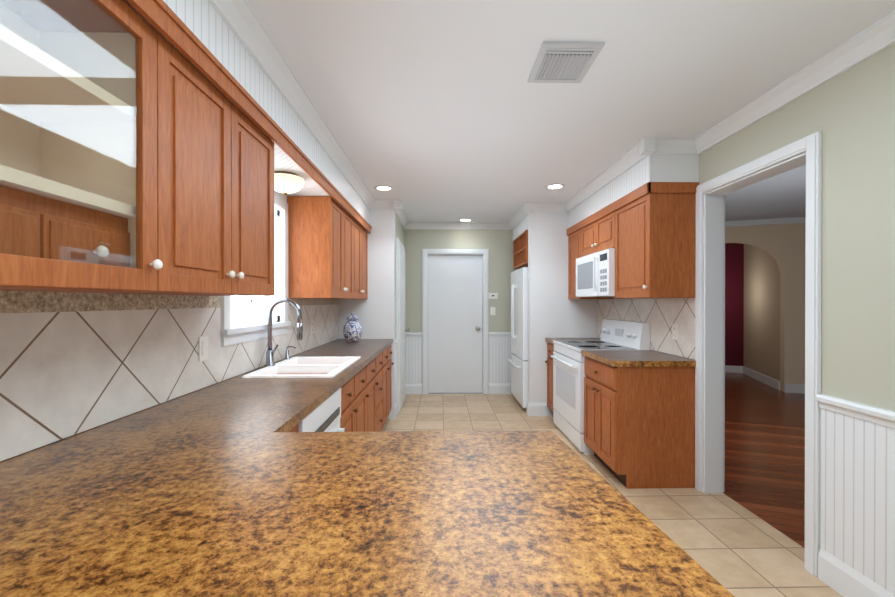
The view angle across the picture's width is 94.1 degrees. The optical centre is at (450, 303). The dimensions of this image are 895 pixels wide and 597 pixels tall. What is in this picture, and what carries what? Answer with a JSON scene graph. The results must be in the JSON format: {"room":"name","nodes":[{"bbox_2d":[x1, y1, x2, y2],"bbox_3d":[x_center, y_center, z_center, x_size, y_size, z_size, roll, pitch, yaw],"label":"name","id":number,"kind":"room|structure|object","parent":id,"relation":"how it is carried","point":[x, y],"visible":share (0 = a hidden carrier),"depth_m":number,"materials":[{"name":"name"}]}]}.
{"room":"kitchen","nodes":[
{"label":"kitchen","id":0,"kind":"room"},
{"bbox_2d":[0,190,331,461],"bbox_3d":[-1.262,0.094,1.601,0.130,2.470,6.470,0,0,-1],"label":"wall","id":1,"kind":"structure","parent":0,"point":[281,196],"depth_m":3.05,"materials":[{"name":"white paint"}]},
{"bbox_2d":[0,160,55,283],"bbox_3d":[-1.034,-0.165,0.793,0.264,0.216,0.267,0,0,-1],"label":"upper cabinet","id":2,"kind":"object","parent":1,"relation":"attached to","point":[27,195],"depth_m":0.87,"materials":[{"name":"brown wood"}]},
{"bbox_2d":[0,176,123,287],"bbox_3d":[-1.040,-0.166,1.062,0.264,0.216,0.271,0,0,-1],"label":"upper cabinet","id":3,"kind":"object","parent":1,"relation":"attached to","point":[89,221],"depth_m":1.02,"materials":[{"name":"brown wood"}]},
{"bbox_2d":[12,4,279,295],"bbox_3d":[-1.030,-0.418,1.618,0.328,0.765,0.922,0,0,-1],"label":"upper cabinet","id":4,"kind":"object","parent":1,"relation":"attached to","point":[136,153],"depth_m":1.20,"materials":[{"name":"brown wood"}]},
{"bbox_2d":[0,290,338,460],"bbox_3d":[-1.212,0.184,2.567,0.012,0.447,4.298,0,0,-1],"label":"tile backsplash","id":5,"kind":"structure","parent":1,"relation":"attached to","point":[72,363],"depth_m":1.44,"materials":[{"name":"beige tile"}]},
{"bbox_2d":[198,336,207,361],"bbox_3d":[-1.193,0.218,2.018,0.009,0.118,0.075,0,0,-1],"label":"electrical outlet","id":6,"kind":"object","parent":5,"relation":"attached to","point":[203,347],"visible":1,"depth_m":2.01,"materials":[{"name":"white plastic"}]},
{"bbox_2d":[310,320,313,333],"bbox_3d":[-1.231,0.211,3.718,0.008,0.118,0.075,0,0,-1],"label":"electrical outlet","id":7,"kind":"object","parent":5,"relation":"attached to","point":[311,326],"visible":1,"depth_m":3.71,"materials":[{"name":"white plastic"}]},
{"bbox_2d":[331,317,333,328],"bbox_3d":[-1.247,0.208,4.417,0.008,0.118,0.075,0,0,-1],"label":"electrical outlet","id":8,"kind":"object","parent":5,"relation":"attached to","point":[332,322],"visible":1,"depth_m":4.41,"materials":[{"name":"white plastic"}]},
{"bbox_2d":[220,195,291,345],"bbox_3d":[-1.260,-0.260,2.657,0.160,0.970,0.945,0,0,-1],"label":"window","id":9,"kind":"structure","parent":1,"relation":"in","point":[237,312],"depth_m":2.84,"materials":[{"name":"white"}]},
{"bbox_2d":[287,192,355,298],"bbox_3d":[-1.074,-0.426,3.561,0.328,0.765,0.845,0,0,-1],"label":"upper cabinet","id":10,"kind":"object","parent":1,"relation":"attached to","point":[321,234],"depth_m":3.14,"materials":[{"name":"brown wood"}]},
{"bbox_2d":[356,220,367,298],"bbox_3d":[-1.090,-0.429,4.292,0.328,0.765,0.845,0,0,-1],"label":"upper cabinet","id":11,"kind":"object","parent":1,"relation":"attached to","point":[361,233],"depth_m":4.36,"materials":[{"name":"brown wood"}]},
{"bbox_2d":[339,209,394,418],"bbox_3d":[-0.953,0.082,4.784,0.630,2.470,0.120,0,0,-1],"label":"wall","id":12,"kind":"structure","parent":0,"point":[374,312],"depth_m":4.72,"materials":[{"name":"white paint"}]},
{"bbox_2d":[208,0,379,208],"bbox_3d":[-0.807,-1.098,1.546,0.075,0.085,6.350,0,0,-1],"label":"crown molding","id":13,"kind":"structure","parent":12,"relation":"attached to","point":[240,19],"depth_m":2.03,"materials":[{"name":"white"}]},
{"bbox_2d":[395,212,403,339],"bbox_3d":[-0.712,0.079,5.439,0.120,2.470,1.180,0,0,-1],"label":"wall","id":14,"kind":"structure","parent":0,"point":[399,231],"depth_m":4.97,"materials":[{"name":"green paint"}]},
{"bbox_2d":[396,237,404,413],"bbox_3d":[-0.638,0.265,5.382,0.023,2.097,0.897,0,0,-1],"label":"door frame","id":15,"kind":"structure","parent":14,"relation":"attached to","point":[398,242],"depth_m":4.93,"materials":[{"name":"white wood"}]},
{"bbox_2d":[392,200,411,228],"bbox_3d":[-0.610,-1.111,5.293,0.078,0.089,1.288,0,0,-1],"label":"crown molding","id":16,"kind":"structure","parent":14,"relation":"attached to","point":[397,206],"depth_m":5.16,"materials":[{"name":"white"}]},
{"bbox_2d":[399,245,409,411],"bbox_3d":[-0.592,0.299,5.383,0.108,2.015,0.750,0,0,-1],"label":"door","id":17,"kind":"structure","parent":14,"relation":"in","point":[402,329],"depth_m":5.18,"materials":[{"name":"white"}]},
{"bbox_2d":[404,229,517,332],"bbox_3d":[0.523,0.077,6.122,2.620,2.470,0.130,0,0,-1],"label":"wall","id":18,"kind":"structure","parent":0,"point":[498,244],"depth_m":6.05,"materials":[{"name":"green paint"}]},
{"bbox_2d":[428,255,481,392],"bbox_3d":[0.074,0.301,6.064,0.792,2.006,0.108,0,0,-1],"label":"door","id":19,"kind":"structure","parent":18,"relation":"in","point":[454,323],"depth_m":6.08,"materials":[{"name":"white wood"}]},
{"bbox_2d":[422,249,488,393],"bbox_3d":[0.073,0.262,6.100,0.957,2.097,0.153,0,0,-1],"label":"door frame","id":20,"kind":"structure","parent":18,"relation":"attached to","point":[425,252],"depth_m":6.03,"materials":[{"name":"white wood"}]},
{"bbox_2d":[412,222,507,229],"bbox_3d":[0.520,-1.115,6.015,2.370,0.085,0.075,0,0,-1],"label":"crown molding","id":21,"kind":"structure","parent":18,"relation":"attached to","point":[415,225],"depth_m":6.00,"materials":[{"name":"white"}]},
{"bbox_2d":[490,307,494,314],"bbox_3d":[0.619,0.112,6.054,0.075,0.118,0.009,0,0,-1],"label":"light switch","id":22,"kind":"object","parent":18,"relation":"attached to","point":[492,310],"visible":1,"depth_m":6.05,"materials":[{"name":"white plastic"}]},
{"bbox_2d":[489,293,497,298],"bbox_3d":[0.619,-0.108,6.047,0.140,0.090,0.021,0,0,-1],"label":"thermostat","id":23,"kind":"object","parent":18,"relation":"attached to","point":[493,295],"visible":1,"depth_m":6.04,"materials":[{"name":"white plastic"}]},
{"bbox_2d":[489,332,511,393],"bbox_3d":[1.132,0.867,6.057,1.145,0.890,0.034,0,0,-1],"label":"wainscoting","id":24,"kind":"structure","parent":18,"relation":"attached to","point":[500,352],"depth_m":6.06,"materials":[{"name":"white wood"}]},
{"bbox_2d":[512,214,527,241],"bbox_3d":[1.316,-1.023,5.525,0.800,0.265,1.090,0,0,-1],"label":"soffit","id":25,"kind":"structure","parent":0,"point":[521,227],"depth_m":5.45,"materials":[{"name":"white paint"}]},
{"bbox_2d":[528,212,597,415],"bbox_3d":[1.329,0.081,4.935,0.800,2.470,0.100,0,0,-1],"label":"wall","id":26,"kind":"structure","parent":0,"point":[554,311],"depth_m":4.88,"materials":[{"name":"white paint"}]},
{"bbox_2d":[508,203,531,229],"bbox_3d":[0.884,-1.111,5.381,0.090,0.089,1.178,0,0,-1],"label":"crown molding","id":27,"kind":"structure","parent":26,"relation":"attached to","point":[523,211],"depth_m":5.26,"materials":[{"name":"white wood"}]},
{"bbox_2d":[513,230,527,268],"bbox_3d":[1.306,-0.686,5.444,0.816,0.400,0.875,0,0,-1],"label":"upper cabinet","id":28,"kind":"object","parent":26,"relation":"attached to","point":[520,250],"visible":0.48,"depth_m":5.43,"materials":[{"name":"brown wood"}]},
{"bbox_2d":[528,203,563,212],"bbox_3d":[1.121,-1.109,4.836,0.360,0.089,0.078,0,0,-1],"label":"crown molding","id":29,"kind":"structure","parent":26,"relation":"attached to","point":[536,207],"depth_m":4.83,"materials":[{"name":"white"}]},
{"bbox_2d":[564,138,659,211],"bbox_3d":[1.364,-1.105,3.887,0.078,0.089,1.988,0,0,-1],"label":"crown molding","id":30,"kind":"structure","parent":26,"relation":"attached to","point":[646,147],"depth_m":3.42,"materials":[{"name":"white wood"}]},
{"bbox_2d":[246,0,894,222],"bbox_3d":[0.254,-1.173,2.270,3.330,0.060,7.950,0,0,-1],"label":"ceiling","id":31,"kind":"structure","parent":0,"point":[444,111],"depth_m":2.12,"materials":[{"name":"white paint"}]},
{"bbox_2d":[125,0,368,230],"bbox_3d":[-1.020,-0.973,1.542,0.350,0.335,6.350,0,0,-1],"label":"soffit","id":32,"kind":"structure","parent":31,"relation":"attached to","point":[205,24],"depth_m":1.92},
{"bbox_2d":[274,171,304,194],"bbox_3d":[-1.040,-0.746,2.628,0.232,0.128,0.232,0,0,-1],"label":"dome ceiling light","id":33,"kind":"object","parent":32,"relation":"attached to","point":[285,183],"visible":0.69,"depth_m":2.56,"materials":[{"name":"white glass"}]},
{"bbox_2d":[374,185,392,190],"bbox_3d":[-0.664,-1.146,4.155,0.190,0.008,0.190,0,0,-1],"label":"recessed light","id":34,"kind":"object","parent":31,"relation":"in","point":[384,188],"visible":1,"depth_m":4.15,"materials":[{"name":"white"}]},
{"bbox_2d":[459,219,471,221],"bbox_3d":[0.210,-1.153,5.775,0.190,0.008,0.190,0,0,-1],"label":"recessed light","id":35,"kind":"object","parent":31,"relation":"in","point":[465,220],"visible":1,"depth_m":5.78,"materials":[{"name":"white"}]},
{"bbox_2d":[545,184,564,188],"bbox_3d":[1.028,-1.146,4.093,0.190,0.008,0.190,0,0,-1],"label":"recessed light","id":36,"kind":"object","parent":31,"relation":"in","point":[554,186],"visible":1,"depth_m":4.09,"materials":[{"name":"white"}]},
{"bbox_2d":[528,41,604,82],"bbox_3d":[0.535,-1.136,1.976,0.270,0.012,0.320,0,0,-1],"label":"ceiling vent","id":37,"kind":"object","parent":31,"relation":"in","point":[562,62],"visible":1,"depth_m":1.95,"materials":[{"name":"grey"}]},
{"bbox_2d":[568,154,698,227],"bbox_3d":[1.575,-0.997,3.929,0.354,0.305,1.914,0,0,-1],"label":"soffit","id":38,"kind":"structure","parent":31,"relation":"attached to","point":[664,168],"depth_m":3.10,"materials":[{"name":"white"}]},
{"bbox_2d":[381,372,842,596],"bbox_3d":[3.515,1.348,4.478,9.950,0.060,12.200,0,0,-1],"label":"floor","id":39,"kind":"structure","parent":0,"point":[733,547],"depth_m":2.96,"materials":[{"name":"tile"}]},
{"bbox_2d":[288,414,307,429],"bbox_3d":[-0.885,0.893,1.488,0.612,0.874,0.300,0,0,-1],"label":"base cabinet","id":40,"kind":"object","parent":39,"relation":"on","point":[303,424],"depth_m":1.65,"materials":[{"name":"brown wood"}]},
{"bbox_2d":[0,430,734,596],"bbox_3d":[-0.384,0.437,0.892,1.588,0.040,0.910,0,0,-1],"label":"countertop","id":41,"kind":"structure","parent":40,"relation":"on","point":[205,513],"depth_m":0.80,"materials":[{"name":"brown stone"}]},
{"bbox_2d":[308,382,347,429],"bbox_3d":[-0.897,0.891,1.987,0.612,0.874,0.698,0,0,-1],"label":"base cabinet","id":42,"kind":"object","parent":39,"relation":"on","point":[332,414],"depth_m":2.10,"materials":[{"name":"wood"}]},
{"bbox_2d":[80,339,391,433],"bbox_3d":[-0.917,0.422,3.029,0.618,0.052,3.386,0,0,-1],"label":"countertop","id":43,"kind":"structure","parent":42,"relation":"on","point":[237,403],"depth_m":1.71,"materials":[{"name":"brown stone"}]},
{"bbox_2d":[264,298,303,365],"bbox_3d":[-1.068,0.182,2.707,0.242,0.432,0.136,0,0,-1],"label":"faucet","id":44,"kind":"object","parent":43,"relation":"on","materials":[{"name":"silver metal"}]},
{"bbox_2d":[240,354,359,377],"bbox_3d":[-0.909,0.501,2.706,0.496,0.206,0.809,0,0,-1],"label":"sink","id":45,"kind":"object","parent":43,"relation":"in","point":[300,365],"depth_m":2.69,"materials":[{"name":"white ceramic"}]},
{"bbox_2d":[343,313,361,341],"bbox_3d":[-1.029,0.252,4.392,0.200,0.302,0.200,0,0,-1],"label":"ginger jar","id":46,"kind":"object","parent":43,"relation":"on","point":[352,329],"visible":1,"depth_m":4.33,"materials":[{"name":"ceramic"}]},
{"bbox_2d":[298,387,344,431],"bbox_3d":[-0.613,0.883,1.964,0.123,0.850,0.634,0,0,-1],"label":"dishwasher","id":47,"kind":"object","parent":42,"relation":"in","point":[325,416],"depth_m":1.97,"materials":[{"name":"white"}]},
{"bbox_2d":[348,370,359,429],"bbox_3d":[-0.908,0.889,2.517,0.612,0.874,0.478,0,0,-1],"label":"base cabinet","id":48,"kind":"object","parent":39,"relation":"on","point":[354,382],"depth_m":2.69,"materials":[{"name":"brown wood"}]},
{"bbox_2d":[360,362,371,429],"bbox_3d":[-0.917,0.888,2.906,0.612,0.874,0.536,0,0,-1],"label":"base cabinet","id":49,"kind":"object","parent":39,"relation":"on","point":[365,371],"depth_m":3.13,"materials":[{"name":"brown wood"}]},
{"bbox_2d":[372,354,379,429],"bbox_3d":[-0.926,0.886,3.318,0.612,0.874,0.519,0,0,-1],"label":"base cabinet","id":50,"kind":"object","parent":39,"relation":"on","point":[375,361],"depth_m":3.60,"materials":[{"name":"brown wood"}]},
{"bbox_2d":[380,346,387,429],"bbox_3d":[-0.937,0.884,3.787,0.612,0.874,0.537,0,0,-1],"label":"base cabinet","id":51,"kind":"object","parent":39,"relation":"on","point":[383,353],"depth_m":4.09,"materials":[{"name":"brown wood"}]},
{"bbox_2d":[388,346,391,414],"bbox_3d":[-0.946,0.883,4.206,0.612,0.874,0.417,0,0,-1],"label":"base cabinet","id":52,"kind":"object","parent":39,"relation":"on","point":[389,347],"depth_m":4.55,"materials":[{"name":"brown wood"}]},
{"bbox_2d":[508,267,527,407],"bbox_3d":[1.255,0.439,5.447,0.906,1.750,0.875,0,0,-1],"label":"refrigerator","id":53,"kind":"object","parent":39,"relation":"on","point":[518,360],"visible":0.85,"depth_m":5.23,"materials":[{"name":"white metal"}]},
{"bbox_2d":[545,342,553,410],"bbox_3d":[1.433,0.881,4.711,0.598,0.874,0.351,0,0,-1],"label":"base cabinet","id":54,"kind":"object","parent":39,"relation":"on","point":[550,345],"depth_m":4.73,"materials":[{"name":"brown wood"}]},
{"bbox_2d":[545,338,600,341],"bbox_3d":[1.423,0.422,4.707,0.618,0.040,0.354,0,0,-1],"label":"countertop","id":55,"kind":"structure","parent":54,"relation":"on","point":[546,339],"depth_m":4.77,"materials":[{"name":"brown stone"}]},
{"bbox_2d":[551,319,649,454],"bbox_3d":[1.405,0.745,4.079,0.664,1.150,0.886,0,0,-1],"label":"range","id":56,"kind":"object","parent":39,"relation":"on","point":[569,375],"visible":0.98,"depth_m":3.93,"materials":[{"name":"white metal"}]},
{"bbox_2d":[581,354,695,488],"bbox_3d":[1.465,0.886,3.303,0.598,0.874,0.645,0,0,-1],"label":"base cabinet","id":57,"kind":"object","parent":39,"relation":"on","point":[639,418],"depth_m":2.98,"materials":[{"name":"brown wood"}]},
{"bbox_2d":[581,350,695,365],"bbox_3d":[1.455,0.427,3.292,0.618,0.040,0.668,0,0,-1],"label":"countertop","id":58,"kind":"structure","parent":57,"relation":"on","point":[610,357],"depth_m":3.13,"materials":[{"name":"brown stone"}]},
{"bbox_2d":[725,243,743,365],"bbox_3d":[4.772,0.024,8.109,5.000,2.560,0.120,0,0,19],"label":"wall","id":59,"kind":"structure","parent":0,"point":[734,303],"depth_m":7.85,"materials":[{"name":"red paint"}]},
{"bbox_2d":[613,43,894,491],"bbox_3d":[1.853,0.017,2.325,0.130,2.620,7.780,0,0,-1],"label":"wall","id":60,"kind":"structure","parent":0,"point":[849,113],"depth_m":1.86,"materials":[{"name":"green paint"}]},
{"bbox_2d":[567,226,610,298],"bbox_3d":[1.559,-0.430,4.665,0.348,0.765,0.438,0,0,-1],"label":"upper cabinet","id":61,"kind":"object","parent":60,"relation":"attached to","point":[573,235],"depth_m":4.69,"materials":[{"name":"brown wood"}]},
{"bbox_2d":[579,210,610,257],"bbox_3d":[1.574,-0.647,4.012,0.348,0.327,0.862,0,0,-1],"label":"upper cabinet","id":62,"kind":"object","parent":60,"relation":"attached to","point":[595,235],"depth_m":3.99,"materials":[{"name":"brown wood"}]},
{"bbox_2d":[576,248,614,296],"bbox_3d":[1.526,-0.271,4.013,0.440,0.412,0.858,0,0,-1],"label":"microwave","id":63,"kind":"object","parent":62,"relation":"attached to","point":[595,274],"visible":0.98,"depth_m":3.82,"materials":[{"name":"white plastic"}]},
{"bbox_2d":[597,298,694,359],"bbox_3d":[1.748,0.179,3.938,0.008,0.447,1.908,0,0,-1],"label":"tile backsplash","id":64,"kind":"structure","parent":60,"relation":"attached to","point":[661,313],"depth_m":3.46,"materials":[{"name":"beige tile"}]},
{"bbox_2d":[672,324,677,339],"bbox_3d":[1.754,0.223,3.254,0.008,0.118,0.075,0,0,-1],"label":"electrical outlet","id":65,"kind":"object","parent":64,"relation":"attached to","point":[675,331],"visible":1,"depth_m":3.25,"materials":[{"name":"white plastic"}]},
{"bbox_2d":[611,186,695,298],"bbox_3d":[1.590,-0.425,3.279,0.348,0.765,0.602,0,0,-1],"label":"upper cabinet","id":66,"kind":"object","parent":60,"relation":"attached to","point":[647,231],"depth_m":2.98,"materials":[{"name":"brown wood"}]},
{"bbox_2d":[695,131,821,576],"bbox_3d":[1.849,0.246,2.501,0.179,2.157,0.967,0,0,-1],"label":"door frame","id":67,"kind":"structure","parent":60,"relation":"attached to","point":[710,351],"depth_m":2.82,"materials":[{"name":"white wood"}]},
{"bbox_2d":[684,10,894,154],"bbox_3d":[1.786,-1.095,0.704,0.075,0.085,4.550,0,0,-1],"label":"crown molding","id":68,"kind":"structure","parent":60,"relation":"attached to","point":[880,35],"depth_m":2.05,"materials":[{"name":"white wood"}]},
{"bbox_2d":[815,394,894,596],"bbox_3d":[1.818,0.890,0.225,0.034,0.890,3.575,0,0,-1],"label":"wainscoting","id":69,"kind":"structure","parent":60,"relation":"attached to","point":[856,555],"depth_m":1.83,"materials":[{"name":"white wood"}]},
{"bbox_2d":[743,244,779,380],"bbox_3d":[5.292,0.028,7.025,0.660,2.560,1.545,0,0,-1],"label":"wall","id":70,"kind":"structure","parent":0,"point":[761,312],"depth_m":6.64,"materials":[{"name":"beige paint"}]},
{"bbox_2d":[725,223,805,391],"bbox_3d":[4.215,0.030,6.466,5.000,2.560,0.150,0,0,19],"label":"wall","id":71,"kind":"structure","parent":0,"point":[783,245],"depth_m":6.13,"materials":[{"name":"beige paint"}]},
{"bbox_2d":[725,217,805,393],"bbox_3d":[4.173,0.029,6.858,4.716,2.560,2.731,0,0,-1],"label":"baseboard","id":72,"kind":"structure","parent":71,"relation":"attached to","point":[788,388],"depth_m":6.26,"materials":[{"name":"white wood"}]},
{"bbox_2d":[725,164,805,220],"bbox_3d":[5.180,-1.272,4.505,6.620,0.060,12.200,0,0,-1],"label":"ceiling","id":73,"kind":"structure","parent":0,"point":[782,195],"depth_m":4.99,"materials":[{"name":"grey paint"}]}
]}

